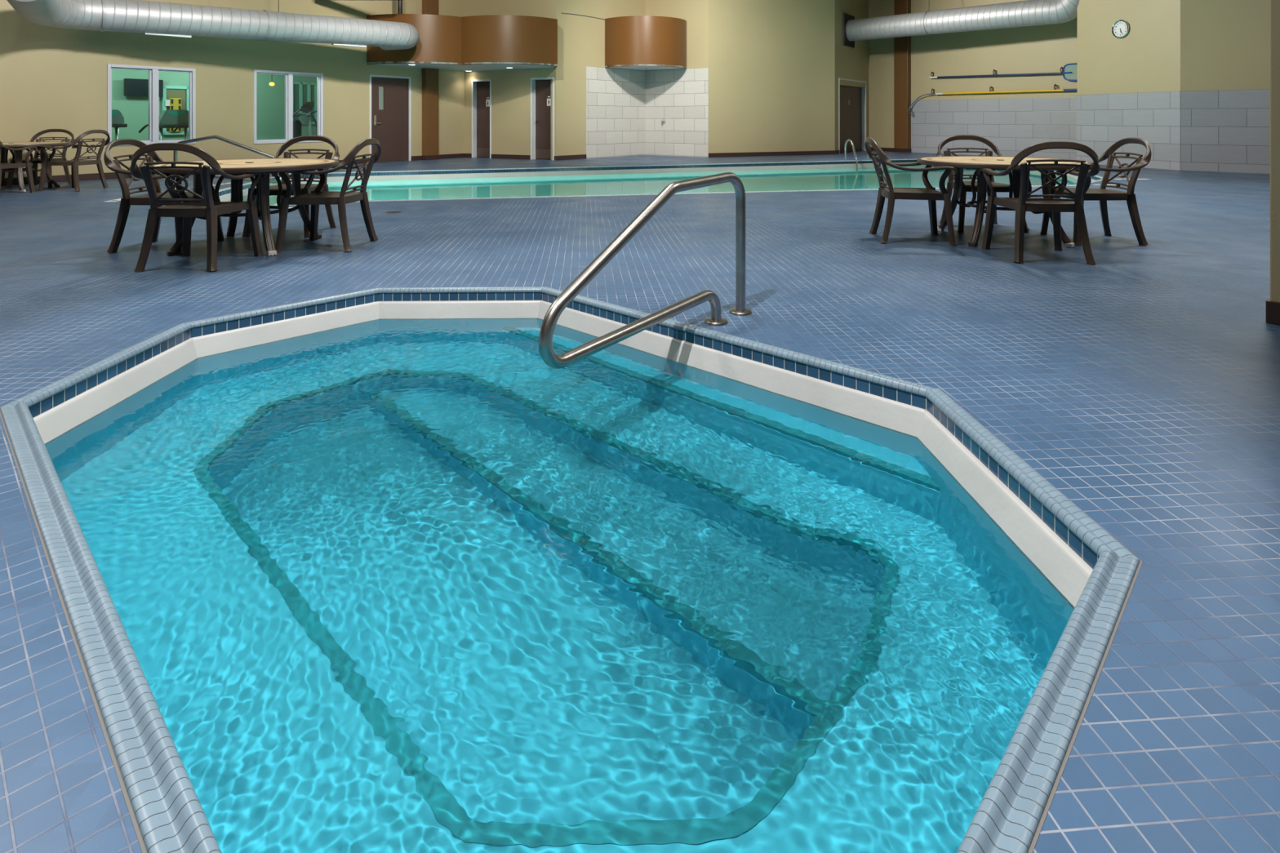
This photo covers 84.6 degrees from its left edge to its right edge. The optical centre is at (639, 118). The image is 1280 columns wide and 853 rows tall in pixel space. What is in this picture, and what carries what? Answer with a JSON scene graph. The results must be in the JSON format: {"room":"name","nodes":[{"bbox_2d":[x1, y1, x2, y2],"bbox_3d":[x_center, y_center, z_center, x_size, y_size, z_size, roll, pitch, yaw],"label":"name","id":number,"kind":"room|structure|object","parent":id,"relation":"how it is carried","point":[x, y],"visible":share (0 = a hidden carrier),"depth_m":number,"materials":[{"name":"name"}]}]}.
{"room":"indoor swimming pool","nodes":[
{"label":"indoor swimming pool","id":0,"kind":"room"},
{"bbox_2d":[111,68,316,141],"bbox_3d":[-11.311,-0.270,16.101,0.100,2.700,9.108,0,0,34],"label":"wall","id":1,"kind":"structure","parent":0,"point":[270,100],"depth_m":16.60,"materials":[{"name":"green paint"}]},
{"bbox_2d":[123,78,163,97],"bbox_3d":[-11.263,-0.697,15.930,0.150,0.390,0.765,0,0,34],"label":"television","id":2,"kind":"object","parent":1,"relation":"attached to","point":[131,86],"visible":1,"depth_m":15.78,"materials":[{"name":"black plastic"}]},
{"bbox_2d":[161,85,188,134],"bbox_3d":[-10.915,-0.196,16.541,0.068,1.145,0.580,0,0,34],"label":"window","id":3,"kind":"structure","parent":1,"relation":"in","point":[169,91],"depth_m":16.52,"materials":[{"name":"teal"}]},
{"bbox_2d":[164,99,169,106],"bbox_3d":[-10.983,-0.367,16.348,0.028,0.150,0.102,0,0,34],"label":"paper notice","id":4,"kind":"object","parent":3,"relation":"attached to","point":[166,101],"visible":1,"depth_m":16.33,"materials":[{"name":"white paper"}]},
{"bbox_2d":[169,97,181,131],"bbox_3d":[-10.880,-0.087,16.477,0.060,0.789,0.243,0,0,34],"label":"board","id":5,"kind":"object","parent":3,"relation":"attached to","point":[175,103],"visible":0.53,"depth_m":16.47,"materials":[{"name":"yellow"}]},
{"bbox_2d":[293,81,316,124],"bbox_3d":[-9.166,-0.421,19.182,0.059,1.143,0.749,0,0,34],"label":"window","id":6,"kind":"structure","parent":1,"relation":"in","point":[303,92],"depth_m":19.19,"materials":[{"name":"teal"}]},
{"bbox_2d":[0,0,464,177],"bbox_3d":[-12.758,-1.620,7.873,0.200,5.400,28.549,0,0,34],"label":"wall","id":7,"kind":"structure","parent":0,"point":[51,77],"depth_m":14.10,"materials":[{"name":"beige paint"}]},
{"bbox_2d":[106,63,195,145],"bbox_3d":[-9.149,-0.245,13.193,0.120,1.470,1.458,0,0,34],"label":"window","id":8,"kind":"structure","parent":7,"relation":"in","point":[153,71],"depth_m":13.17,"materials":[{"name":"grey"}]},
{"bbox_2d":[3,153,464,185],"bbox_3d":[-12.724,1.022,7.731,0.014,0.115,28.349,0,0,34],"label":"baseboard","id":9,"kind":"structure","parent":7,"relation":"attached to","point":[61,178],"depth_m":12.41,"materials":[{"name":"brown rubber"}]},
{"bbox_2d":[253,69,323,143],"bbox_3d":[-7.690,-0.250,15.388,0.120,1.560,1.556,0,0,34],"label":"window","id":10,"kind":"structure","parent":7,"relation":"in","point":[288,74],"depth_m":15.35,"materials":[{"name":"grey"}]},
{"bbox_2d":[369,74,411,162],"bbox_3d":[-6.277,0.005,17.576,0.250,2.150,1.214,0,0,34],"label":"door","id":11,"kind":"structure","parent":7,"relation":"in","point":[390,96],"depth_m":17.57,"materials":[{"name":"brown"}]},
{"bbox_2d":[464,0,555,155],"bbox_3d":[-3.481,-1.620,18.938,3.042,5.400,0.200,0,0,27],"label":"wall","id":12,"kind":"structure","parent":0,"point":[510,88],"depth_m":18.84,"materials":[{"name":"beige paint"}]},
{"bbox_2d":[366,13,557,71],"bbox_3d":[-4.219,-1.893,17.468,3.778,1.175,3.090,0,0,27],"label":"canopy","id":13,"kind":"object","parent":12,"relation":"attached to","point":[487,42],"visible":0.96,"depth_m":16.90,"materials":[{"name":"brown wood"}]},
{"bbox_2d":[471,79,491,158],"bbox_3d":[-4.298,0.005,19.347,0.680,2.150,0.212,0,0,27],"label":"door","id":14,"kind":"structure","parent":12,"relation":"in","point":[481,88],"depth_m":19.40,"materials":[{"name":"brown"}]},
{"bbox_2d":[464,153,555,159],"bbox_3d":[-3.529,1.022,18.843,3.042,0.115,0.014,0,0,27],"label":"baseboard","id":15,"kind":"structure","parent":12,"relation":"attached to","point":[466,155],"depth_m":18.83,"materials":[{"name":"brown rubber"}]},
{"bbox_2d":[530,76,554,159],"bbox_3d":[-2.506,0.005,18.436,0.746,2.150,0.212,0,0,27],"label":"door","id":16,"kind":"structure","parent":12,"relation":"in","point":[540,87],"depth_m":18.50,"materials":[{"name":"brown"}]},
{"bbox_2d":[551,0,645,159],"bbox_3d":[-1.018,-1.620,19.696,0.200,5.400,3.835,0,0,40],"label":"wall","id":17,"kind":"structure","parent":0,"point":[580,38],"depth_m":18.76,"materials":[{"name":"beige paint"}]},
{"bbox_2d":[555,154,586,159],"bbox_3d":[-1.808,1.022,18.582,0.014,0.115,1.112,0,0,40],"label":"baseboard","id":18,"kind":"structure","parent":17,"relation":"attached to","point":[578,156],"depth_m":18.56,"materials":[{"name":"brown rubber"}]},
{"bbox_2d":[561,12,604,19],"bbox_3d":[-1.508,-2.760,18.929,0.018,0.044,1.668,0,0,40],"label":"cable","id":19,"kind":"object","parent":17,"relation":"attached to","point":[562,12],"visible":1,"depth_m":18.91,"materials":[{"name":"grey metal"}]},
{"bbox_2d":[586,66,645,158],"bbox_3d":[-0.645,-0.170,19.979,0.010,2.500,2.523,0,0,40],"label":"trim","id":20,"kind":"structure","parent":17,"relation":"attached to","point":[615,98],"depth_m":19.88,"materials":[{"name":"tile"}]},
{"bbox_2d":[604,15,686,70],"bbox_3d":[0.219,-2.100,19.741,1.640,1.360,1.886,0,0,40],"label":"canopy","id":21,"kind":"object","parent":17,"relation":"attached to","point":[638,42],"visible":0.98,"depth_m":19.15,"materials":[{"name":"brown wood"}]},
{"bbox_2d":[640,67,650,75],"bbox_3d":[0.162,-1.340,19.900,0.260,0.210,0.260,0,0,0],"label":"shower","id":22,"kind":"object","parent":21,"relation":"attached to","point":[645,73],"visible":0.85,"depth_m":19.88,"materials":[{"name":"silver metal"}]},
{"bbox_2d":[0,150,1279,852],"bbox_3d":[-2.000,1.080,11.400,38.000,0.001,31.200,0,0,0],"label":"floor","id":23,"kind":"structure","parent":0,"point":[1142,383],"depth_m":3.44,"materials":[{"name":"tile"}]},
{"bbox_2d":[0,141,37,196],"bbox_3d":[-9.118,0.629,9.922,0.681,0.921,0.688,0,0,-2],"label":"armchair","id":24,"kind":"object","parent":23,"relation":"on","point":[27,165],"visible":1,"depth_m":10.15,"materials":[{"name":"brown plastic"}]},
{"bbox_2d":[0,142,70,192],"bbox_3d":[-9.500,0.730,10.620,1.400,0.722,1.400,0,0,-10],"label":"round table","id":25,"kind":"object","parent":23,"relation":"on","point":[3,152],"visible":0.84,"depth_m":10.65,"materials":[{"name":"brown plastic"}]},
{"bbox_2d":[5,128,74,188],"bbox_3d":[-9.560,0.629,11.257,0.681,0.921,0.688,0,0,-10],"label":"armchair","id":26,"kind":"object","parent":23,"relation":"on","point":[36,161],"visible":0.59,"depth_m":11.43,"materials":[{"name":"brown plastic"}]},
{"bbox_2d":[36,129,110,191],"bbox_3d":[-8.582,0.629,10.716,0.688,0.921,0.681,0,0,4],"label":"armchair","id":27,"kind":"object","parent":23,"relation":"on","point":[76,162],"visible":1,"depth_m":10.52,"materials":[{"name":"brown plastic"}]},
{"bbox_2d":[105,198,120,201],"bbox_3d":[-6.921,1.078,9.339,0.130,0.004,0.442,0,0,-8],"label":"depth marker","id":28,"kind":"object","parent":23,"relation":"on","point":[118,199],"visible":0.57,"depth_m":9.24,"materials":[{"name":"white tile"}]},
{"bbox_2d":[103,138,224,253],"bbox_3d":[-4.008,0.629,5.918,0.688,0.921,0.681,0,0,-2],"label":"armchair","id":29,"kind":"object","parent":23,"relation":"on","point":[126,201],"visible":0.53,"depth_m":5.70,"materials":[{"name":"brown plastic"}]},
{"bbox_2d":[129,142,266,271],"bbox_3d":[-3.280,0.629,5.212,0.681,0.921,0.688,0,0,0],"label":"armchair","id":30,"kind":"object","parent":23,"relation":"on","point":[187,208],"visible":0.92,"depth_m":5.01,"materials":[{"name":"brown plastic"}]},
{"bbox_2d":[173,135,281,189],"bbox_3d":[-6.374,0.668,10.871,1.645,0.824,0.140,0,0,-7],"label":"handrail","id":31,"kind":"object","parent":23,"relation":"on","point":[209,137],"visible":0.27,"depth_m":10.85,"materials":[{"name":"silver metal"}]},
{"bbox_2d":[149,158,339,256],"bbox_3d":[-3.300,0.730,5.940,1.400,0.722,1.400,0,0,0],"label":"round table","id":32,"kind":"object","parent":23,"relation":"on","point":[240,166],"visible":0.66,"depth_m":5.68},
{"bbox_2d":[241,135,339,237],"bbox_3d":[-3.298,0.629,6.718,0.681,0.921,0.688,0,0,2],"label":"armchair","id":33,"kind":"object","parent":23,"relation":"on","point":[307,188],"visible":0.34,"depth_m":6.90,"materials":[{"name":"brown plastic"}]},
{"bbox_2d":[271,137,381,252],"bbox_3d":[-2.602,0.629,5.958,0.688,0.921,0.681,0,0,2],"label":"armchair","id":34,"kind":"object","parent":23,"relation":"on","point":[317,197],"visible":0.88,"depth_m":5.77,"materials":[{"name":"brown plastic"}]},
{"bbox_2d":[386,210,401,213],"bbox_3d":[-2.841,1.078,8.113,0.170,0.004,0.170,0,0,0],"label":"floor drain","id":35,"kind":"object","parent":23,"relation":"on","point":[394,211],"visible":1,"depth_m":8.11,"materials":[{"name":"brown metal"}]},
{"bbox_2d":[421,0,439,159],"bbox_3d":[-5.498,-1.620,18.457,0.172,5.400,0.451,0,0,34],"label":"steel column","id":36,"kind":"structure","parent":23,"relation":"on","point":[429,76],"depth_m":18.35,"materials":[{"name":"brown paint"}]},
{"bbox_2d":[0,286,1142,852],"bbox_3d":[-0.595,1.572,2.700,3.997,1.016,2.602,0,0,44],"label":"hot tub","id":37,"kind":"object","parent":23,"relation":"in","point":[1096,574],"visible":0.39,"depth_m":2.05,"materials":[{"name":"grey tile"}]},
{"bbox_2d":[44,317,1074,852],"bbox_3d":[-0.595,1.240,2.700,3.414,0.004,3.368,0,0,0],"label":"water","id":38,"kind":"object","parent":37,"relation":"in","point":[382,585],"visible":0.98,"depth_m":1.79,"materials":[{"name":"teal liquid"}]},
{"bbox_2d":[538,172,751,368],"bbox_3d":[0.104,0.685,3.361,0.124,0.790,1.548,0,0,40],"label":"handrail","id":39,"kind":"object","parent":23,"relation":"on","point":[553,360],"visible":1,"depth_m":3.24,"materials":[{"name":"silver metal"}]},
{"bbox_2d":[218,159,1109,205],"bbox_3d":[2.148,1.724,13.208,18.351,1.313,6.870,0,0,-19],"label":"swimming pool","id":40,"kind":"object","parent":23,"relation":"in","point":[224,194],"visible":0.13,"depth_m":15.19,"materials":[{"name":"tile"}]},
{"bbox_2d":[226,165,1077,204],"bbox_3d":[1.378,1.250,13.883,16.449,0.001,10.876,0,0,0],"label":"pool water","id":41,"kind":"object","parent":40,"relation":"in","point":[852,178],"visible":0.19,"depth_m":13.57,"materials":[{"name":"teal liquid"}]},
{"bbox_2d":[844,138,879,168],"bbox_3d":[5.716,1.253,18.050,0.745,1.454,0.539,0,0,-19],"label":"pool ladder","id":42,"kind":"object","parent":23,"relation":"on","point":[848,140],"visible":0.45,"depth_m":18.00,"materials":[{"name":"silver metal"}]},
{"bbox_2d":[893,0,911,152],"bbox_3d":[8.454,-1.620,22.658,0.192,5.400,0.525,0,0,-35],"label":"steel column","id":43,"kind":"structure","parent":23,"relation":"on","point":[902,45],"depth_m":22.56,"materials":[{"name":"brown paint"}]},
{"bbox_2d":[864,137,958,245],"bbox_3d":[2.393,0.629,6.308,0.688,0.921,0.681,0,0,8],"label":"armchair","id":44,"kind":"object","parent":23,"relation":"on","point":[929,193],"visible":0.95,"depth_m":6.11,"materials":[{"name":"brown plastic"}]},
{"bbox_2d":[936,134,1026,232],"bbox_3d":[3.364,0.629,6.998,0.681,0.921,0.688,0,0,4],"label":"armchair","id":45,"kind":"object","parent":23,"relation":"on","point":[997,187],"visible":0.42,"depth_m":7.19,"materials":[{"name":"brown plastic"}]},
{"bbox_2d":[916,155,1093,248],"bbox_3d":[3.240,0.730,6.320,1.400,0.722,1.400,0,0,4],"label":"round table","id":46,"kind":"object","parent":23,"relation":"on","point":[975,162],"visible":0.62,"depth_m":6.08,"materials":[{"name":"brown plastic"}]},
{"bbox_2d":[978,141,1100,264],"bbox_3d":[3.114,0.629,5.483,0.681,0.921,0.688,0,0,6],"label":"armchair","id":47,"kind":"object","parent":23,"relation":"on","point":[1054,204],"visible":0.98,"depth_m":5.28,"materials":[{"name":"brown plastic"}]},
{"bbox_2d":[1040,137,1151,245],"bbox_3d":[4.058,0.629,6.256,0.688,0.921,0.681,0,0,4],"label":"armchair","id":48,"kind":"object","parent":23,"relation":"on","point":[1102,194],"visible":0.71,"depth_m":6.08,"materials":[{"name":"brown plastic"}]},
{"bbox_2d":[1265,0,1279,324],"bbox_3d":[3.744,-1.620,3.659,0.628,5.400,0.628,0,0,-38],"label":"wall","id":49,"kind":"structure","parent":23,"relation":"on","point":[1272,304],"depth_m":3.69,"materials":[{"name":"paint"}]},
{"bbox_2d":[645,0,707,71],"bbox_3d":[1.091,-1.620,20.354,2.202,5.400,0.200,0,0,38],"label":"wall","id":50,"kind":"structure","parent":0,"point":[695,12],"depth_m":19.93,"materials":[{"name":"beige paint"}]},
{"bbox_2d":[661,118,666,124],"bbox_3d":[0.662,0.090,20.499,0.170,0.176,0.077,0,0,38],"label":"shower valve","id":51,"kind":"object","parent":50,"relation":"attached to","point":[663,121],"visible":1,"depth_m":20.50,"materials":[{"name":"silver metal"}]},
{"bbox_2d":[645,67,708,157],"bbox_3d":[1.031,-0.170,20.268,2.212,2.500,0.010,0,0,38],"label":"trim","id":52,"kind":"structure","parent":50,"relation":"attached to","point":[680,97],"depth_m":20.23,"materials":[{"name":"tile"}]},
{"bbox_2d":[707,0,835,153],"bbox_3d":[3.861,-1.620,20.542,4.346,5.400,0.200,0,0,-23],"label":"wall","id":53,"kind":"structure","parent":0,"point":[771,63],"depth_m":20.42,"materials":[{"name":"beige paint"}]},
{"bbox_2d":[708,150,835,157],"bbox_3d":[3.903,1.022,20.444,4.346,0.115,0.014,0,0,-23],"label":"baseboard","id":54,"kind":"structure","parent":53,"relation":"attached to","point":[824,152],"depth_m":20.38,"materials":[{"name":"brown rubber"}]},
{"bbox_2d":[835,0,868,150],"bbox_3d":[6.803,-1.620,22.715,0.200,5.400,3.350,0,0,36],"label":"wall","id":55,"kind":"structure","parent":0,"point":[851,63],"depth_m":22.34,"materials":[{"name":"beige paint"}]},
{"bbox_2d":[839,77,866,153],"bbox_3d":[6.780,-0.085,22.673,0.212,2.330,2.555,0,0,36],"label":"door","id":56,"kind":"structure","parent":55,"relation":"in","point":[852,100],"depth_m":22.96,"materials":[{"name":"brown wood"}]},
{"bbox_2d":[868,0,1077,147],"bbox_3d":[9.736,-1.620,21.140,0.200,5.400,6.716,0,0,-35],"label":"wall","id":57,"kind":"structure","parent":0,"point":[1044,48],"depth_m":20.89,"materials":[{"name":"beige paint"}]},
{"bbox_2d":[870,146,893,151],"bbox_3d":[8.204,1.022,23.178,0.014,0.115,1.621,0,0,-35],"label":"baseboard","id":58,"kind":"structure","parent":57,"relation":"attached to","point":[872,148],"depth_m":23.26,"materials":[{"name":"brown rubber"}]},
{"bbox_2d":[911,96,1076,159],"bbox_3d":[10.089,0.253,20.442,0.010,1.655,4.964,0,0,-35],"label":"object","id":59,"kind":"structure","parent":57,"relation":"attached to","point":[1014,125],"depth_m":20.13,"materials":[{"name":"tile"}]},
{"bbox_3d":[9.070,-1.372,21.803,0.133,0.162,0.100,0,0,0],"label":"wall hook","id":60,"kind":"object","parent":57,"relation":"attached to","visible":0},
{"bbox_2d":[929,62,1077,80],"bbox_3d":[10.320,-1.218,19.958,0.062,0.468,4.607,0,0,-35],"label":"net","id":61,"kind":"object","parent":60,"relation":"hanging from","point":[1069,73],"visible":0.53,"depth_m":18.63,"materials":[{"name":"blue paint"}]},
{"bbox_3d":[10.126,-0.849,20.269,0.133,0.162,0.100,0,0,0],"label":"wall hook","id":62,"kind":"object","parent":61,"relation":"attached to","visible":0},
{"bbox_2d":[908,88,1077,115],"bbox_3d":[10.034,-0.434,20.360,0.096,0.715,5.063,0,0,-35],"label":"pole","id":63,"kind":"object","parent":62,"relation":"hanging from","point":[1052,90],"visible":0.99,"depth_m":19.98,"materials":[{"name":"metal"}]},
{"bbox_2d":[1077,0,1180,94],"bbox_3d":[11.062,-1.620,15.930,0.200,5.400,2.530,0,0,-14],"label":"wall","id":64,"kind":"structure","parent":0,"point":[1148,59],"depth_m":15.78,"materials":[{"name":"beige paint"}]},
{"bbox_2d":[1111,19,1129,38],"bbox_3d":[10.918,-2.035,15.979,0.055,0.410,0.410,0,0,-14],"label":"wall clock","id":65,"kind":"object","parent":64,"relation":"attached to","point":[1121,28],"visible":1,"depth_m":15.97,"materials":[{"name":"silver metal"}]},
{"bbox_2d":[1076,90,1179,169],"bbox_3d":[10.960,0.253,15.904,0.010,1.655,2.550,0,0,-14],"label":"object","id":66,"kind":"structure","parent":64,"relation":"attached to","point":[1103,120],"depth_m":15.71,"materials":[{"name":"tile"}]},
{"bbox_2d":[1180,0,1270,90],"bbox_3d":[13.956,-1.620,12.486,6.918,5.400,0.200,0,0,41],"label":"wall","id":67,"kind":"structure","parent":0,"point":[1225,44],"depth_m":14.21,"materials":[{"name":"beige paint"}]},
{"bbox_2d":[1179,88,1270,173],"bbox_3d":[13.883,0.253,12.409,6.928,1.655,0.010,0,0,41],"label":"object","id":68,"kind":"structure","parent":67,"relation":"attached to","point":[1223,131],"depth_m":14.19,"materials":[{"name":"tile"}]},
{"bbox_3d":[-2.000,-4.420,11.250,40.000,0.200,31.500,0,0,0],"label":"ceiling","id":69,"kind":"structure","parent":0,"visible":0},
{"bbox_2d":[7,0,419,49],"bbox_3d":[-7.614,-2.893,12.903,2.882,2.855,8.276,0,0,20],"label":"spiral duct","id":70,"kind":"object","parent":69,"relation":"hanging from","point":[145,17],"visible":1,"depth_m":12.83,"materials":[{"name":"silver metal"}]},
{"bbox_2d":[143,32,191,37],"bbox_3d":[-8.427,-1.494,12.556,0.100,0.042,0.700,0,0,44],"label":"diffuser","id":71,"kind":"object","parent":70,"relation":"attached to","point":[171,34],"depth_m":12.56,"materials":[{"name":"white plastic"}]},
{"bbox_2d":[331,43,366,47],"bbox_3d":[-6.172,-1.560,14.927,0.100,0.042,0.700,0,0,44],"label":"diffuser","id":72,"kind":"object","parent":70,"relation":"attached to","point":[360,45],"depth_m":14.94,"materials":[{"name":"white plastic"}]},
{"bbox_2d":[397,0,402,13],"bbox_3d":[-5.717,-3.250,16.750,0.106,2.140,0.106,0,0,0],"label":"vertical pipe","id":73,"kind":"object","parent":69,"relation":"hanging from","point":[399,2],"visible":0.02,"depth_m":16.71,"materials":[{"name":"metal"}]},
{"bbox_2d":[843,0,1079,47],"bbox_3d":[8.739,-3.356,19.648,0.920,2.152,6.975,0,0,-40],"label":"spiral duct","id":74,"kind":"object","parent":69,"relation":"hanging from","point":[1026,12],"visible":0.86,"depth_m":19.25,"materials":[{"name":"silver metal"}]},
{"bbox_3d":[-9.937,-1.670,15.187,7.707,0.100,9.356,0,0,0],"label":"ceiling","id":75,"kind":"structure","parent":0,"visible":0},
{"bbox_2d":[269,74,274,85],"bbox_3d":[-8.879,-1.201,16.959,0.120,0.838,0.120,0,0,0],"label":"pendant lamp","id":76,"kind":"object","parent":75,"relation":"hanging from","point":[272,83],"visible":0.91,"depth_m":16.93,"materials":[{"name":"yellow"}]},
{"bbox_3d":[-9.937,1.074,15.187,7.707,0.011,9.356,0,0,0],"label":"floor","id":77,"kind":"structure","parent":0,"visible":0},
{"bbox_2d":[111,109,127,139],"bbox_3d":[-10.588,0.441,13.665,1.600,1.218,0.536,0,0,34],"label":"treadmill","id":78,"kind":"object","parent":77,"relation":"on","point":[117,119],"visible":0.24,"depth_m":13.40,"materials":[{"name":"grey"}]},
{"bbox_2d":[111,123,127,127],"bbox_3d":[-10.089,0.132,13.333,0.400,0.070,0.499,0,0,34],"label":"tray","id":79,"kind":"object","parent":78,"relation":"on","point":[113,125],"depth_m":13.32,"materials":[{"name":"black plastic"}]},
{"bbox_2d":[137,109,188,140],"bbox_3d":[-9.944,0.435,14.634,1.600,1.230,0.681,0,0,34],"label":"treadmill","id":80,"kind":"object","parent":77,"relation":"on","point":[169,118],"visible":0.47,"depth_m":14.21,"materials":[{"name":"grey"}]},
{"bbox_2d":[159,124,188,128],"bbox_3d":[-9.445,0.153,14.302,0.400,0.070,0.645,0,0,34],"label":"tray","id":81,"kind":"object","parent":80,"relation":"on","point":[161,126],"depth_m":14.10,"materials":[{"name":"black plastic"}]},
{"bbox_2d":[293,111,306,137],"bbox_3d":[-8.423,0.437,17.154,0.543,1.186,0.479,0,0,34],"label":"exercise bike","id":82,"kind":"object","parent":77,"relation":"on","point":[296,123],"visible":0.29,"depth_m":17.06,"materials":[{"name":"black plastic"}]},
{"bbox_2d":[293,102,316,135],"bbox_3d":[-7.987,0.171,16.799,0.363,1.160,0.545,0,0,34],"label":"elliptical trainer","id":83,"kind":"object","parent":77,"relation":"on","point":[307,107],"visible":0.8,"depth_m":16.82,"materials":[{"name":"silver metal"}]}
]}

